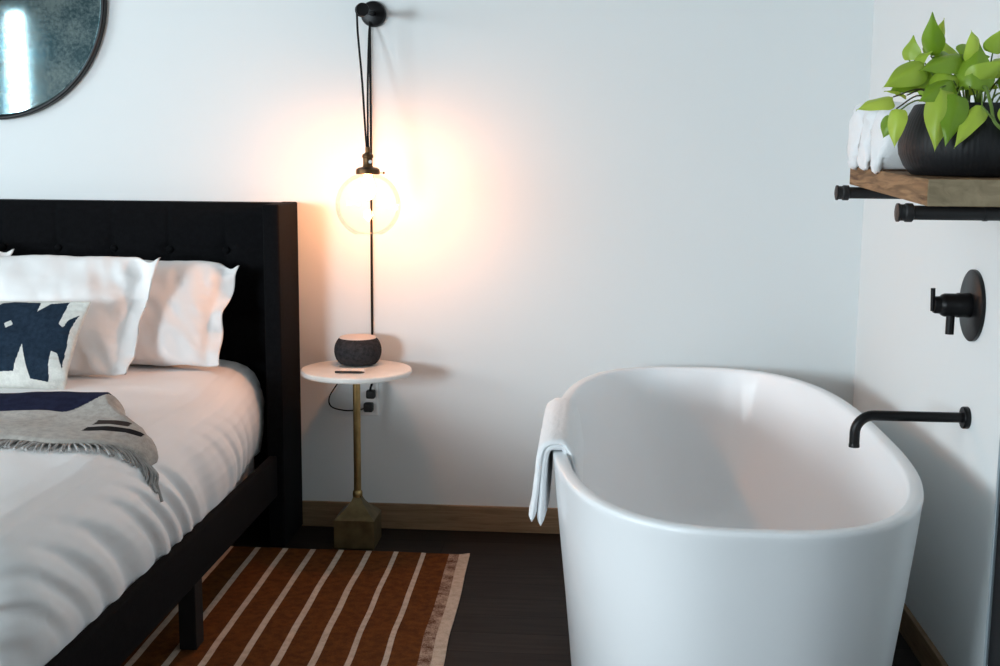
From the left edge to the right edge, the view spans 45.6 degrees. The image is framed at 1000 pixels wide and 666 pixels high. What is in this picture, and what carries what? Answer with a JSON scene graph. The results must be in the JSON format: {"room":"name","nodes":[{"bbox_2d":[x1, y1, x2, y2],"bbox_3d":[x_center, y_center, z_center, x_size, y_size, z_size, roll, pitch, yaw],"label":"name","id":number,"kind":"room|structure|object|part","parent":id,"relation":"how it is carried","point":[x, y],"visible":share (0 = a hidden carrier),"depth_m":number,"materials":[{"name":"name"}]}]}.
{"room":"hotel room","nodes":[
{"label":"hotel room","id":0,"kind":"room"},
{"bbox_2d":[0,0,873,507],"bbox_3d":[-1.757,-0.702,4.037,6.067,2.700,0.100,1,9,4],"label":"wall","id":1,"kind":"structure","parent":0,"point":[568,192],"depth_m":3.89,"materials":[{"name":"white paint"}]},
{"bbox_2d":[0,0,106,119],"bbox_3d":[-1.678,-1.100,3.906,0.788,0.788,0.030,1,9,4],"label":"round mirror","id":2,"kind":"object","parent":1,"relation":"attached to","point":[47,47],"visible":1,"depth_m":3.91,"materials":[{"name":"black metal"}]},
{"bbox_2d":[360,383,377,415],"bbox_3d":[-0.446,0.222,4.019,0.070,0.115,0.008,1,9,4],"label":"wall outlet","id":3,"kind":"object","parent":1,"relation":"attached to","point":[363,387],"visible":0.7,"depth_m":4.02,"materials":[{"name":"white plastic"}]},
{"bbox_2d":[355,1,385,398],"bbox_3d":[-0.401,-0.399,3.748,0.200,1.298,0.353,1,9,4],"label":"pendant lamp","id":4,"kind":"object","parent":1,"relation":"hanging from","point":[372,13],"visible":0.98,"depth_m":3.73,"materials":[{"name":"black metal"}]},
{"bbox_3d":[-0.420,-0.761,3.619,0.034,0.418,0.007,2,9,9],"label":"cord","id":5,"kind":"part","parent":4,"relation":"part of","materials":[{"name":"black fabric"}]},
{"bbox_2d":[362,147,373,166],"bbox_3d":[-0.406,-0.537,3.650,0.036,0.067,0.037,1,9,4],"label":"socket","id":6,"kind":"object","parent":4,"relation":"attached to","point":[367,157],"depth_m":3.64,"materials":[{"name":"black metal"}]},
{"bbox_3d":[-0.406,-0.458,3.663,0.043,0.094,0.043,1,9,4],"label":"bulb","id":7,"kind":"part","parent":4,"relation":"part of","materials":[{"name":"white glass"}]},
{"bbox_3d":[-0.412,-0.778,3.732,0.011,0.421,0.240,0,9,-4],"label":"cord","id":8,"kind":"part","parent":4,"relation":"part of","materials":[{"name":"black fabric"}]},
{"bbox_3d":[-0.426,-0.399,3.909,0.010,1.200,0.035,2,9,10],"label":"power cord","id":9,"kind":"part","parent":4,"relation":"part of","materials":[{"name":"black plastic"}]},
{"bbox_3d":[-0.412,-1.001,3.707,0.016,0.029,0.219,1,9,2],"label":"pulley arm","id":10,"kind":"part","parent":4,"relation":"part of","materials":[{"name":"black metal"}]},
{"bbox_3d":[-0.407,-1.024,3.820,0.082,0.082,0.028,1,9,4],"label":"wall plate","id":11,"kind":"part","parent":4,"relation":"part of","materials":[{"name":"black metal"}]},
{"bbox_2d":[302,500,559,533],"bbox_3d":[-1.772,0.598,4.175,5.867,0.088,0.014,1,9,4],"label":"baseboard","id":12,"kind":"structure","parent":1,"relation":"attached to","point":[315,513],"depth_m":4.05,"materials":[{"name":"brown wood"}]},
{"bbox_2d":[231,526,920,665],"bbox_3d":[-1.987,1.103,1.435,6.067,0.100,5.800,1,9,4],"label":"floor","id":13,"kind":"structure","parent":0,"point":[512,608],"depth_m":3.51,"materials":[{"name":"brown wood"}]},
{"bbox_2d":[0,199,302,665],"bbox_3d":[-1.761,0.244,3.074,2.028,1.104,2.042,1,9,4],"label":"bed","id":14,"kind":"object","parent":13,"relation":"on","point":[261,333],"visible":0.36,"depth_m":3.85,"materials":[{"name":"black fabric"}]},
{"bbox_2d":[0,359,264,665],"bbox_3d":[-1.759,0.349,3.034,1.994,0.329,1.923,1,9,4],"label":"duvet","id":15,"kind":"object","parent":14,"relation":"on","point":[78,529],"visible":0.78,"depth_m":2.60,"materials":[{"name":"white fabric"}]},
{"bbox_2d":[0,249,13,255],"bbox_3d":[-1.994,-0.106,3.753,0.914,0.362,0.188,2,9,9],"label":"pillow","id":16,"kind":"object","parent":15,"relation":"on","point":[9,253],"visible":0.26,"depth_m":3.74,"materials":[{"name":"white fabric"}]},
{"bbox_2d":[0,301,90,389],"bbox_3d":[-1.720,0.026,3.376,1.110,0.236,0.172,1,9,4],"label":"lumbar cushion","id":17,"kind":"object","parent":15,"relation":"on","point":[38,339],"visible":1,"depth_m":3.31,"materials":[{"name":"beige fabric"}]},
{"bbox_2d":[0,255,159,375],"bbox_3d":[-1.433,-0.054,3.549,0.815,0.349,0.227,1,9,6],"label":"pillow","id":18,"kind":"object","parent":15,"relation":"on","point":[117,289],"visible":0.66,"depth_m":3.51,"materials":[{"name":"white fabric"}]},
{"bbox_2d":[0,391,162,501],"bbox_3d":[-1.702,0.269,2.832,1.847,0.207,0.411,0,9,0],"label":"throw blanket","id":19,"kind":"object","parent":15,"relation":"on","point":[64,418],"visible":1,"depth_m":2.80,"materials":[{"name":"grey fabric"}]},
{"bbox_2d":[130,260,238,366],"bbox_3d":[-1.189,-0.066,3.720,0.732,0.317,0.229,1,9,4],"label":"pillow","id":20,"kind":"object","parent":15,"relation":"on","point":[181,323],"visible":0.39,"depth_m":3.66,"materials":[{"name":"white fabric"}]},
{"bbox_3d":[-1.686,0.006,4.012,1.928,0.908,0.103,1,9,4],"label":"headboard panel","id":21,"kind":"part","parent":14,"relation":"part of","materials":[{"name":"black fabric"}]},
{"bbox_3d":[-0.793,0.588,2.942,0.028,0.134,1.768,1,9,4],"label":"rail","id":22,"kind":"part","parent":14,"relation":"part of","materials":[{"name":"black wood"}]},
{"bbox_3d":[-0.796,0.717,3.064,0.045,0.182,0.060,1,9,4],"label":"leg","id":23,"kind":"part","parent":14,"relation":"part of","materials":[{"name":"black wood"}]},
{"bbox_3d":[-1.762,0.422,3.100,1.790,0.355,1.780,1,9,4],"label":"mattress","id":24,"kind":"part","parent":14,"relation":"part of","materials":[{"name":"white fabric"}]},
{"bbox_3d":[-1.686,0.103,4.040,1.938,1.068,0.079,1,9,4],"label":"headboard","id":25,"kind":"part","parent":14,"relation":"part of","materials":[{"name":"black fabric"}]},
{"bbox_2d":[120,546,469,665],"bbox_3d":[-0.845,0.844,2.848,1.430,0.009,2.093,1,9,4],"label":"rug","id":26,"kind":"object","parent":13,"relation":"on","point":[263,606],"visible":0.62,"depth_m":3.33,"materials":[{"name":"orange fabric"}]},
{"bbox_2d":[301,360,411,549],"bbox_3d":[-0.462,0.404,3.856,0.354,0.588,0.354,1,9,4],"label":"side table","id":27,"kind":"object","parent":13,"relation":"on","point":[357,525],"visible":0.94,"depth_m":3.85,"materials":[{"name":"white stone"}]},
{"bbox_2d":[335,371,364,372],"bbox_3d":[-0.470,0.122,3.721,0.093,0.008,0.008,0,9,-1],"label":"pen","id":28,"kind":"object","parent":27,"relation":"on","point":[335,371],"visible":1,"depth_m":3.72,"materials":[{"name":"black plastic"}]},
{"bbox_2d":[339,368,364,371],"bbox_3d":[-0.468,0.119,3.753,0.080,0.005,0.060,0,9,-3],"label":"notepad","id":29,"kind":"object","parent":27,"relation":"on","point":[340,369],"visible":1,"depth_m":3.76,"materials":[{"name":"white paper"}]},
{"bbox_2d":[328,334,381,411],"bbox_3d":[-0.473,0.140,3.920,0.154,0.273,0.213,-2,9,-18],"label":"smart speaker","id":30,"kind":"object","parent":27,"relation":"on","point":[349,349],"visible":0.94,"depth_m":3.83},
{"bbox_3d":[-0.464,0.334,3.866,0.060,0.414,0.060,1,9,4],"label":"stem","id":31,"kind":"part","parent":27,"relation":"part of","materials":[{"name":"gold metal"}]},
{"bbox_2d":[552,366,923,665],"bbox_3d":[0.540,0.529,3.026,0.814,0.598,1.714,1,9,4],"label":"bathtub","id":32,"kind":"object","parent":13,"relation":"on","point":[717,516],"visible":0.99,"depth_m":2.48,"materials":[{"name":"white ceramic"}]},
{"bbox_2d":[529,397,583,525],"bbox_3d":[0.146,0.306,2.952,0.125,0.204,0.502,1,9,4],"label":"towel","id":33,"kind":"object","parent":32,"relation":"on","point":[561,429],"visible":0.94,"depth_m":2.77,"materials":[{"name":"white fabric"}]},
{"bbox_2d":[983,440,999,665],"bbox_3d":[0.890,0.515,1.733,0.194,1.020,0.502,1,9,4],"label":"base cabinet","id":34,"kind":"object","parent":13,"relation":"on","point":[992,647],"visible":1,"depth_m":1.96,"materials":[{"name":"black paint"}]},
{"bbox_2d":[853,0,999,665],"bbox_3d":[0.999,-0.225,1.004,0.100,2.700,5.600,1,9,4],"label":"wall","id":35,"kind":"structure","parent":0,"point":[905,359],"depth_m":2.95,"materials":[{"name":"white paint"}]},
{"bbox_2d":[848,406,971,447],"bbox_3d":[0.937,0.216,2.731,0.264,0.101,0.051,1,9,4],"label":"spout","id":36,"kind":"object","parent":35,"relation":"attached to","point":[963,417],"visible":1,"depth_m":2.72,"materials":[{"name":"black metal"}]},
{"bbox_2d":[834,166,999,221],"bbox_3d":[0.914,-0.287,2.506,0.296,0.122,0.672,1,9,4],"label":"wall shelf","id":37,"kind":"object","parent":35,"relation":"attached to","point":[970,198],"visible":0.98,"depth_m":2.22,"materials":[{"name":"brown wood"}]},
{"bbox_2d":[847,101,924,169],"bbox_3d":[0.929,-0.456,2.755,0.239,0.158,0.104,1,9,4],"label":"rolled towel","id":38,"kind":"object","parent":37,"relation":"on","point":[855,123],"visible":0.13,"depth_m":2.74,"materials":[{"name":"white fabric"}]},
{"bbox_2d":[857,104,916,170],"bbox_3d":[0.923,-0.435,2.654,0.236,0.148,0.102,1,9,4],"label":"rolled towel","id":39,"kind":"object","parent":37,"relation":"on","point":[864,147],"visible":0.12,"depth_m":2.63,"materials":[{"name":"white fabric"}]},
{"bbox_2d":[870,107,911,173],"bbox_3d":[0.914,-0.411,2.550,0.239,0.144,0.103,1,9,4],"label":"rolled towel","id":40,"kind":"object","parent":37,"relation":"on","point":[884,155],"visible":0.16,"depth_m":2.53,"materials":[{"name":"white fabric"}]},
{"bbox_2d":[856,12,999,175],"bbox_3d":[0.890,-0.459,2.302,0.335,0.305,0.297,5,10,27],"label":"pothos","id":41,"kind":"object","parent":37,"relation":"on","point":[949,134],"visible":1,"depth_m":2.23,"materials":[{"name":"green plant"}]},
{"bbox_3d":[0.920,-0.388,2.191,0.057,0.136,0.152,-6,11,-36],"label":"trailing stem","id":42,"kind":"part","parent":41,"relation":"part of","materials":[{"name":"green plant"}]},
{"bbox_2d":[897,102,999,175],"bbox_3d":[0.915,-0.376,2.320,0.266,0.136,0.266,1,9,4],"label":"pot","id":43,"kind":"object","parent":37,"relation":"on","point":[927,144],"depth_m":2.21,"materials":[{"name":"black ceramic"}]},
{"bbox_2d":[899,603,947,665],"bbox_3d":[0.931,1.072,1.196,0.014,0.078,5.586,1,9,4],"label":"baseboard","id":44,"kind":"structure","parent":35,"relation":"attached to","point":[925,651],"depth_m":3.04,"materials":[{"name":"brown wood"}]},
{"bbox_2d":[930,269,985,340],"bbox_3d":[1.023,-0.063,2.694,0.100,0.163,0.163,1,9,4],"label":"shower mixer","id":45,"kind":"object","parent":35,"relation":"attached to","point":[969,305],"visible":1,"depth_m":2.67,"materials":[{"name":"black metal"}]},
{"bbox_3d":[0.980,-0.076,2.694,0.013,0.053,0.010,-5,10,-34],"label":"lever","id":46,"kind":"part","parent":45,"relation":"part of","materials":[{"name":"black metal"}]},
{"bbox_3d":[1.020,-0.020,2.696,0.019,0.046,0.019,1,9,4],"label":"diverter knob","id":47,"kind":"part","parent":45,"relation":"part of","materials":[{"name":"black metal"}]}
]}

